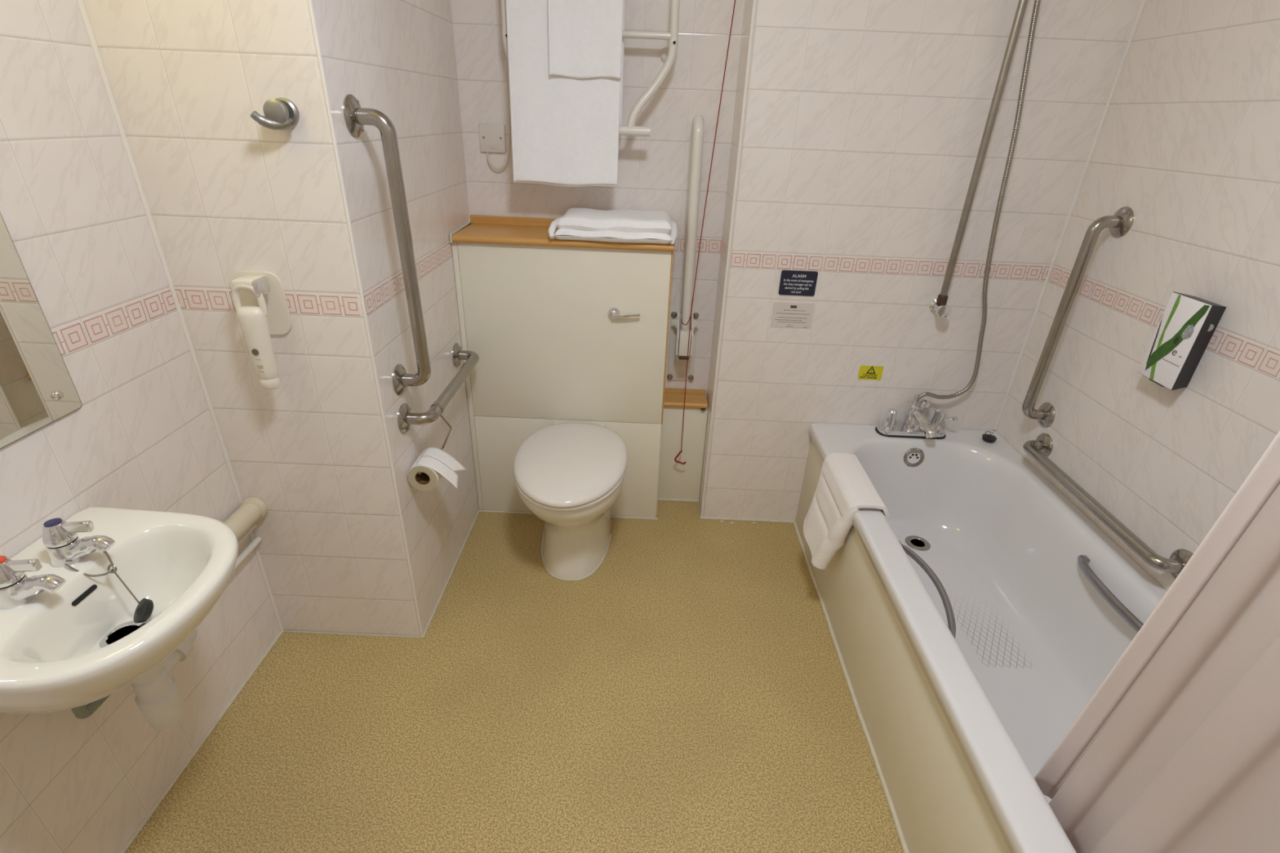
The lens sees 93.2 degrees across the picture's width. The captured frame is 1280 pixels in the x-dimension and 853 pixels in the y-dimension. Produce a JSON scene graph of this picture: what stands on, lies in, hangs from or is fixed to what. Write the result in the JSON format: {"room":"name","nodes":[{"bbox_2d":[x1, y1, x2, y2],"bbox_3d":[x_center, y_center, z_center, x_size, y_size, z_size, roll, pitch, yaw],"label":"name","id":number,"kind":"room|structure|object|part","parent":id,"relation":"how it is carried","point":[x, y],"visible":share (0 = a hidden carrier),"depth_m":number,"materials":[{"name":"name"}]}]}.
{"room":"accessible hotel bathroom","nodes":[
{"label":"accessible hotel bathroom","id":0,"kind":"room"},
{"bbox_2d":[0,0,279,852],"bbox_3d":[-1.103,-0.010,0.454,0.100,2.360,1.850,3,27,0],"label":"wall","id":1,"kind":"structure","parent":0,"point":[143,436],"depth_m":1.16,"materials":[{"name":"tile"}]},
{"bbox_2d":[0,212,81,448],"bbox_3d":[-1.036,-0.237,0.731,0.012,0.727,0.534,3,27,0],"label":"wall mirror","id":2,"kind":"object","parent":1,"relation":"attached to","point":[37,389],"visible":1,"depth_m":1.02,"materials":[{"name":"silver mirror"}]},
{"bbox_2d":[0,506,238,719],"bbox_3d":[-0.882,0.354,1.035,0.368,0.394,0.403,3,27,0],"label":"washbasin","id":3,"kind":"object","parent":1,"relation":"attached to","point":[69,638],"visible":0.98,"depth_m":0.98,"materials":[{"name":"white ceramic"}]},
{"bbox_2d":[0,555,66,609],"bbox_3d":[-0.935,0.234,0.921,0.108,0.080,0.049,2,27,0],"label":"tap","id":4,"kind":"object","parent":3,"relation":"on","point":[18,591],"depth_m":0.92,"materials":[{"name":"silver metal"}]},
{"bbox_2d":[42,518,115,567],"bbox_3d":[-0.933,0.189,1.007,0.108,0.080,0.049,2,27,0],"label":"tap","id":5,"kind":"object","parent":3,"relation":"on","point":[61,540],"depth_m":1.00,"materials":[{"name":"silver metal"}]},
{"bbox_2d":[64,551,153,623],"bbox_3d":[-0.897,0.273,1.028,0.110,0.140,0.040,3,27,0],"label":"plug","id":6,"kind":"object","parent":3,"relation":"in","point":[144,611],"visible":1,"depth_m":1.04,"materials":[{"name":"black rubber"}]},
{"bbox_3d":[-0.908,0.258,1.024,0.088,0.112,0.029,-5,28,-14],"label":"chain","id":7,"kind":"part","parent":6,"relation":"part of","materials":[{"name":"metal"}]},
{"bbox_2d":[98,621,146,648],"bbox_3d":[-0.881,0.357,1.033,0.070,0.004,0.070,2,27,0],"label":"outlet","id":8,"kind":"object","parent":3,"relation":"attached to","point":[114,631],"depth_m":1.04,"materials":[{"name":"black metal"}]},
{"bbox_2d":[130,629,196,730],"bbox_3d":[-0.967,0.399,1.247,0.097,0.244,0.353,-11,30,-24],"label":"trap","id":9,"kind":"object","parent":3,"relation":"attached to","point":[158,697],"visible":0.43,"depth_m":1.14,"materials":[{"name":"plastic"}]},
{"bbox_2d":[130,666,186,730],"bbox_3d":[-0.919,0.517,1.155,0.065,0.124,0.065,2,27,0],"label":"cup","id":10,"kind":"object","parent":9,"relation":"on","point":[158,697],"depth_m":1.14,"materials":[{"name":"plastic"}]},
{"bbox_3d":[-0.975,0.403,1.260,0.089,0.050,0.327,-14,32,-29],"label":"outlet arm","id":11,"kind":"part","parent":9,"relation":"part of","materials":[{"name":"plastic"}]},
{"bbox_2d":[223,497,267,540],"bbox_3d":[-1.028,0.307,1.432,0.066,0.066,0.399,3,27,0],"label":"pipe","id":12,"kind":"object","parent":1,"relation":"attached to","point":[251,510],"visible":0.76,"depth_m":1.55,"materials":[{"name":"beige plastic"}]},
{"bbox_2d":[83,0,479,635],"bbox_3d":[-0.811,-0.627,1.668,0.423,2.360,0.887,3,27,0],"label":"wall","id":13,"kind":"structure","parent":0,"point":[226,193],"depth_m":1.41,"materials":[{"name":"tile"}]},
{"bbox_2d":[76,0,283,631],"bbox_3d":[-1.030,-0.432,1.274,0.010,2.360,0.010,3,27,0],"label":"trim","id":14,"kind":"structure","parent":13,"relation":"attached to","point":[80,2],"depth_m":1.31,"materials":[{"name":"plastic"}]},
{"bbox_2d":[237,522,257,544],"bbox_3d":[-1.048,0.348,1.411,0.017,0.075,0.474,3,27,0],"label":"supply pipe","id":15,"kind":"object","parent":13,"relation":"attached to","point":[255,525],"visible":0.11,"depth_m":1.60,"materials":[{"name":"white plastic"}]},
{"bbox_2d":[234,537,262,569],"bbox_3d":[-1.050,0.393,1.434,0.017,0.075,0.474,3,27,0],"label":"supply pipe","id":16,"kind":"object","parent":13,"relation":"attached to","point":[257,540],"visible":0.21,"depth_m":1.61,"materials":[{"name":"white plastic"}]},
{"bbox_2d":[229,270,291,334],"bbox_3d":[-0.845,-0.261,1.323,0.114,0.142,0.064,3,27,0],"label":"holder","id":17,"kind":"object","parent":13,"relation":"attached to","point":[267,283],"visible":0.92,"depth_m":1.34,"materials":[{"name":"white plastic"}]},
{"bbox_3d":[-0.836,-0.311,1.295,0.046,0.016,0.056,2,27,0],"label":"cradle arm","id":18,"kind":"part","parent":17,"relation":"part of","materials":[{"name":"white plastic"}]},
{"bbox_2d":[231,284,280,390],"bbox_3d":[-0.839,-0.195,1.327,0.067,0.240,0.042,3,27,0],"label":"hairdryer","id":19,"kind":"object","parent":17,"relation":"hanging from","point":[252,319],"visible":1,"depth_m":1.31,"materials":[{"name":"white plastic"}]},
{"bbox_2d":[249,97,299,129],"bbox_3d":[-0.696,-0.595,1.151,0.068,0.056,0.057,3,27,0],"label":"coat hook","id":20,"kind":"object","parent":13,"relation":"attached to","point":[280,113],"visible":1,"depth_m":1.15,"materials":[{"name":"silver metal"}]},
{"bbox_3d":[-0.701,-0.582,1.152,0.068,0.032,0.020,-11,30,-24],"label":"hook arm","id":21,"kind":"part","parent":20,"relation":"part of","materials":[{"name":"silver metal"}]},
{"bbox_2d":[306,0,422,635],"bbox_3d":[-0.612,-0.415,1.276,0.008,2.360,0.008,3,27,0],"label":"trim","id":22,"kind":"structure","parent":13,"relation":"attached to","point":[309,2],"depth_m":1.32,"materials":[{"name":"plastic"}]},
{"bbox_2d":[342,93,431,395],"bbox_3d":[-0.568,-0.383,1.411,0.086,0.685,0.102,3,27,0],"label":"grab rail","id":23,"kind":"object","parent":13,"relation":"attached to","point":[356,117],"visible":1,"depth_m":1.36,"materials":[{"name":"silver metal"}]},
{"bbox_2d":[120,510,657,852],"bbox_3d":[-0.865,0.826,1.422,0.768,0.009,2.746,14,30,22],"label":"trim","id":24,"kind":"structure","parent":13,"relation":"attached to","point":[146,819],"depth_m":1.72,"materials":[{"name":"white plastic"}]},
{"bbox_2d":[397,342,479,474],"bbox_3d":[-0.577,-0.078,1.830,0.091,0.186,0.571,3,27,0],"label":"grab rail","id":25,"kind":"object","parent":13,"relation":"attached to","point":[406,417],"visible":0.98,"depth_m":1.70,"materials":[{"name":"silver metal"}]},
{"bbox_2d":[407,447,466,491],"bbox_3d":[-0.563,0.118,1.683,0.133,0.084,0.100,3,27,0],"label":"toilet roll","id":26,"kind":"object","parent":25,"relation":"hanging from","point":[434,463],"visible":1,"depth_m":1.66,"materials":[{"name":"paper"}]},
{"bbox_2d":[448,213,471,243],"bbox_3d":[-0.592,-0.659,2.003,0.010,0.053,0.251,2,27,0],"label":"trim","id":27,"kind":"structure","parent":13,"relation":"attached to","point":[468,223],"depth_m":1.98,"materials":[{"name":"white plastic"}]},
{"bbox_2d":[124,500,903,852],"bbox_3d":[0.076,0.910,1.406,2.570,0.060,2.950,3,27,0],"label":"floor","id":28,"kind":"structure","parent":0,"point":[689,693],"depth_m":1.58,"materials":[{"name":"plastic"}]},
{"bbox_2d":[451,242,673,517],"bbox_3d":[-0.235,-0.118,2.171,0.741,1.035,0.228,-6,28,-15],"label":"cistern","id":29,"kind":"object","parent":28,"relation":"on","point":[557,334],"visible":0.9,"depth_m":2.08,"materials":[{"name":"beige laminate"}]},
{"bbox_2d":[452,214,673,251],"bbox_3d":[-0.241,-0.641,2.000,0.700,0.048,0.254,3,27,0],"label":"shelf","id":30,"kind":"object","parent":29,"relation":"on","point":[490,229],"visible":0.7,"depth_m":1.91,"materials":[{"name":"brown wood"}]},
{"bbox_2d":[548,208,677,244],"bbox_3d":[-0.080,-0.658,1.969,0.404,0.072,0.271,3,27,0],"label":"folded towel","id":31,"kind":"object","parent":30,"relation":"on","point":[621,225],"visible":1,"depth_m":1.87,"materials":[{"name":"white fabric"}]},
{"bbox_3d":[-0.251,-0.301,2.066,0.681,0.614,0.016,2,27,0],"label":"panel","id":32,"kind":"part","parent":29,"relation":"part of","materials":[{"name":"beige laminate"}]},
{"bbox_3d":[-0.271,0.159,2.304,0.681,0.418,0.016,2,27,0],"label":"panel","id":33,"kind":"part","parent":29,"relation":"part of","materials":[{"name":"beige laminate"}]},
{"bbox_3d":[-0.086,-0.373,2.003,0.040,0.040,0.022,2,27,0],"label":"flush lever","id":34,"kind":"part","parent":29,"relation":"part of","materials":[{"name":"silver metal"}]},
{"bbox_3d":[-0.047,-0.364,1.994,0.095,0.023,0.018,5,28,6],"label":"lever arm","id":35,"kind":"part","parent":29,"relation":"part of","materials":[{"name":"silver metal"}]},
{"bbox_3d":[0.080,-0.153,2.265,0.016,1.035,0.217,2,27,0],"label":"panel","id":36,"kind":"part","parent":29,"relation":"part of","materials":[{"name":"beige laminate"}]},
{"bbox_2d":[513,422,627,578],"bbox_3d":[-0.232,0.280,2.060,0.367,0.434,0.521,3,27,0],"label":"toilet","id":37,"kind":"object","parent":28,"relation":"on","point":[569,476],"visible":1,"depth_m":1.94,"materials":[{"name":"white ceramic"}]},
{"bbox_3d":[-0.225,0.103,1.966,0.367,0.033,0.516,2,27,0],"label":"lid","id":38,"kind":"part","parent":37,"relation":"part of","materials":[{"name":"plastic"}]},
{"bbox_3d":[-0.233,0.298,2.078,0.356,0.384,0.505,2,27,0],"label":"bowl","id":39,"kind":"part","parent":37,"relation":"part of","materials":[{"name":"white ceramic"}]},
{"bbox_2d":[541,528,611,581],"bbox_3d":[-0.239,0.451,2.196,0.258,0.007,0.317,3,27,0],"label":"trim","id":40,"kind":"structure","parent":37,"relation":"attached to","point":[604,556],"depth_m":2.11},
{"bbox_2d":[657,406,707,500],"bbox_3d":[0.167,0.093,2.458,0.176,0.427,0.098,3,27,0],"label":"panel","id":41,"kind":"object","parent":28,"relation":"on","point":[676,480],"visible":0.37,"depth_m":2.41,"materials":[{"name":"beige laminate"}]},
{"bbox_2d":[663,387,707,410],"bbox_3d":[0.173,-0.104,2.346,0.170,0.041,0.115,3,27,0],"label":"shelf","id":42,"kind":"object","parent":41,"relation":"on","point":[673,397],"visible":0.84,"depth_m":2.33,"materials":[{"name":"brown wood"}]},
{"bbox_2d":[795,396,1166,852],"bbox_3d":[0.929,0.534,1.510,0.671,0.576,1.718,3,27,0],"label":"bathtub","id":43,"kind":"object","parent":28,"relation":"on","point":[973,625],"visible":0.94,"depth_m":1.61,"materials":[{"name":"ceramic"}]},
{"bbox_2d":[803,453,889,569],"bbox_3d":[0.618,0.268,1.884,0.177,0.260,0.298,3,27,0],"label":"bath mat","id":44,"kind":"object","parent":43,"relation":"hanging from","point":[843,487],"visible":0.98,"depth_m":1.82,"materials":[{"name":"fabric"}]},
{"bbox_2d":[793,520,909,852],"bbox_3d":[0.594,0.775,1.636,0.016,0.013,1.727,3,27,0],"label":"trim","id":45,"kind":"structure","parent":43,"relation":"attached to","point":[895,820],"depth_m":1.65,"materials":[{"name":"white plastic"}]},
{"bbox_3d":[0.611,0.595,1.555,0.012,0.402,1.708,2,27,0],"label":"panel","id":46,"kind":"part","parent":43,"relation":"part of","materials":[{"name":"plastic"}]},
{"bbox_2d":[875,396,958,439],"bbox_3d":[0.970,-0.019,2.095,0.254,0.131,0.151,2,27,0],"label":"mixer tap","id":47,"kind":"object","parent":43,"relation":"on","point":[916,426],"depth_m":2.12,"materials":[{"name":"silver metal"}]},
{"bbox_3d":[0.728,0.397,1.519,0.053,0.027,0.360,2,27,0],"label":"grip handle","id":48,"kind":"part","parent":43,"relation":"part of","materials":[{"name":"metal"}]},
{"bbox_2d":[913,0,1040,402],"bbox_3d":[1.055,-0.762,1.697,0.231,1.609,0.140,3,27,0],"label":"shower hose","id":49,"kind":"object","parent":43,"relation":"attached to","point":[1037,2],"visible":0.99,"depth_m":1.80,"materials":[{"name":"silver metal"}]},
{"bbox_2d":[982,431,996,443],"bbox_3d":[1.227,0.037,2.126,0.051,0.024,0.058,3,27,0],"label":"plug","id":50,"kind":"object","parent":43,"relation":"on","point":[990,438],"visible":1,"depth_m":2.11,"materials":[{"name":"black rubber"}]},
{"bbox_3d":[1.173,0.429,1.486,0.053,0.037,0.362,2,27,0],"label":"grip handle","id":51,"kind":"part","parent":43,"relation":"part of","materials":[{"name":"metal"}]},
{"bbox_2d":[450,0,744,396],"bbox_3d":[-0.147,-0.825,2.104,0.907,2.360,0.100,3,27,0],"label":"wall","id":52,"kind":"structure","parent":0,"point":[653,170],"depth_m":1.97,"materials":[{"name":"tile"}]},
{"bbox_2d":[478,61,511,169],"bbox_3d":[-0.450,-0.998,1.939,0.151,0.327,0.050,18,31,27],"label":"fused spur","id":53,"kind":"object","parent":52,"relation":"attached to","point":[492,136],"visible":0.92,"depth_m":1.98,"materials":[{"name":"plastic"}]},
{"bbox_2d":[500,0,679,136],"bbox_3d":[-0.141,-1.303,1.725,0.520,0.842,0.135,3,27,0],"label":"towel rail","id":54,"kind":"object","parent":52,"relation":"attached to","point":[668,53],"visible":0.56,"depth_m":1.79,"materials":[{"name":"white metal"}]},
{"bbox_2d":[505,0,624,186],"bbox_3d":[-0.222,-1.050,1.802,0.339,0.619,0.116,3,27,0],"label":"bath towel","id":55,"kind":"object","parent":54,"relation":"hanging from","point":[565,130],"visible":0.75,"depth_m":1.82,"materials":[{"name":"white fabric"}]},
{"bbox_2d":[547,0,625,78],"bbox_3d":[-0.153,-1.193,1.741,0.215,0.336,0.120,3,27,0],"label":"hand towel","id":56,"kind":"object","parent":55,"relation":"on","point":[585,36],"visible":0.99,"depth_m":1.74,"materials":[{"name":"white fabric"}]},
{"bbox_2d":[666,114,703,381],"bbox_3d":[0.173,-0.564,2.103,0.104,0.926,0.127,3,27,0],"label":"rail","id":57,"kind":"object","parent":52,"relation":"attached to","point":[679,332],"visible":0.95,"depth_m":2.10,"materials":[{"name":"white metal"}]},
{"bbox_3d":[0.128,-0.374,2.222,0.026,0.048,0.006,2,27,0],"label":"wing plate","id":58,"kind":"part","parent":57,"relation":"part of","materials":[{"name":"white metal"}]},
{"bbox_2d":[678,328,691,355],"bbox_3d":[0.162,-0.306,2.199,0.040,0.095,0.040,2,27,0],"label":"bracket","id":59,"kind":"object","parent":57,"relation":"attached to","point":[683,336],"depth_m":2.18,"materials":[{"name":"white"}]},
{"bbox_3d":[0.204,-0.371,2.221,0.026,0.048,0.006,2,27,0],"label":"wing plate","id":60,"kind":"part","parent":57,"relation":"part of","materials":[{"name":"white metal"}]},
{"bbox_2d":[698,0,758,516],"bbox_3d":[0.296,-0.733,1.962,0.012,2.360,0.218,3,27,0],"label":"wall","id":61,"kind":"structure","parent":0,"point":[748,3],"depth_m":1.97,"materials":[{"name":"tile"}]},
{"bbox_2d":[700,0,756,516],"bbox_3d":[0.289,-0.684,1.867,0.010,2.360,0.010,3,27,0],"label":"trim","id":62,"kind":"structure","parent":61,"relation":"attached to","point":[754,2],"depth_m":1.90,"materials":[{"name":"plastic"}]},
{"bbox_2d":[704,0,1142,520],"bbox_3d":[0.811,-0.710,1.960,1.020,2.360,0.218,3,27,0],"label":"wall","id":63,"kind":"structure","parent":0,"point":[866,120],"depth_m":1.85,"materials":[{"name":"tile"}]},
{"bbox_2d":[657,497,793,523],"bbox_3d":[0.341,0.341,2.456,0.539,0.010,0.128,3,27,0],"label":"trim","id":64,"kind":"structure","parent":63,"relation":"attached to","point":[659,499],"depth_m":2.40,"materials":[{"name":"white plastic"}]},
{"bbox_2d":[769,302,814,328],"bbox_3d":[0.508,-0.371,2.020,0.136,0.085,0.002,3,27,0],"label":"paper notice","id":65,"kind":"object","parent":63,"relation":"attached to","point":[794,315],"visible":1,"depth_m":2.02,"materials":[{"name":"white paper"}]},
{"bbox_2d":[778,270,817,296],"bbox_3d":[0.514,-0.467,1.969,0.118,0.080,0.005,3,27,0],"label":"sign","id":66,"kind":"object","parent":63,"relation":"attached to","point":[793,282],"visible":1,"depth_m":1.97,"materials":[{"name":"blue plastic"}]},
{"bbox_2d":[857,365,884,380],"bbox_3d":[0.803,-0.187,2.108,0.082,0.052,0.002,3,27,0],"label":"sticker","id":67,"kind":"object","parent":63,"relation":"attached to","point":[865,372],"visible":1,"depth_m":2.11,"materials":[{"name":"yellow plastic"}]},
{"bbox_2d":[928,0,1027,317],"bbox_3d":[0.996,-0.918,1.687,0.064,1.258,0.075,3,27,0],"label":"riser rail","id":68,"kind":"object","parent":63,"relation":"attached to","point":[938,306],"visible":1,"depth_m":1.75,"materials":[{"name":"metal"}]},
{"bbox_2d":[936,294,948,306],"bbox_3d":[0.969,-0.406,1.940,0.030,0.034,0.030,2,27,0],"label":"bracket","id":69,"kind":"object","parent":68,"relation":"attached to","point":[942,300],"depth_m":1.93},
{"bbox_3d":[0.786,-0.873,0.336,0.024,0.025,2.517,2,27,0],"label":"rail","id":70,"kind":"object","parent":63,"relation":"attached to","visible":0},
{"bbox_2d":[1034,431,1279,852],"bbox_3d":[0.746,0.103,0.347,0.064,1.726,0.864,3,27,0],"label":"shower curtain","id":71,"kind":"object","parent":70,"relation":"hanging from","point":[1177,748],"visible":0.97,"depth_m":0.79,"materials":[{"name":"fabric"}]},
{"bbox_2d":[995,0,1279,591],"bbox_3d":[1.342,-0.107,0.841,0.100,2.360,2.737,3,27,0],"label":"wall","id":72,"kind":"structure","parent":0,"point":[1188,139],"depth_m":1.48,"materials":[{"name":"tile"}]},
{"bbox_2d":[993,0,1146,430],"bbox_3d":[1.324,-0.837,1.757,0.010,1.910,0.010,3,27,0],"label":"trim","id":73,"kind":"structure","parent":72,"relation":"attached to","point":[1141,6],"depth_m":1.83,"materials":[{"name":"plastic"}]},
{"bbox_2d":[1022,206,1133,427],"bbox_3d":[1.261,-0.299,1.786,0.084,0.668,0.084,3,27,0],"label":"grab rail","id":74,"kind":"object","parent":72,"relation":"attached to","point":[1119,224],"visible":1,"depth_m":1.75,"materials":[{"name":"silver metal"}]},
{"bbox_2d":[1022,432,1193,578],"bbox_3d":[1.243,0.193,1.672,0.076,0.082,0.657,3,27,0],"label":"grab rail","id":75,"kind":"object","parent":72,"relation":"attached to","point":[1039,449],"visible":0.92,"depth_m":1.58,"materials":[{"name":"silver metal"}]},
{"bbox_2d":[1137,291,1226,390],"bbox_3d":[1.272,-0.198,1.421,0.051,0.209,0.114,3,27,0],"label":"soap dispenser","id":76,"kind":"object","parent":72,"relation":"attached to","point":[1187,325],"visible":1,"depth_m":1.40,"materials":[{"name":"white plastic"}]},
{"bbox_3d":[0.166,-1.237,0.294,2.570,0.060,2.950,2,27,0],"label":"ceiling","id":77,"kind":"structure","parent":0,"visible":0},
{"bbox_2d":[674,0,735,464],"bbox_3d":[0.238,-0.795,1.857,0.169,2.158,0.074,7,28,10],"label":"cord","id":78,"kind":"object","parent":77,"relation":"hanging from","point":[690,317],"visible":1,"depth_m":1.99,"materials":[{"name":"red fabric"}]},
{"bbox_3d":[0.159,0.120,2.363,0.048,0.063,0.009,2,27,0],"label":"pull handle","id":79,"kind":"part","parent":78,"relation":"part of","materials":[{"name":"red plastic"}]}
]}

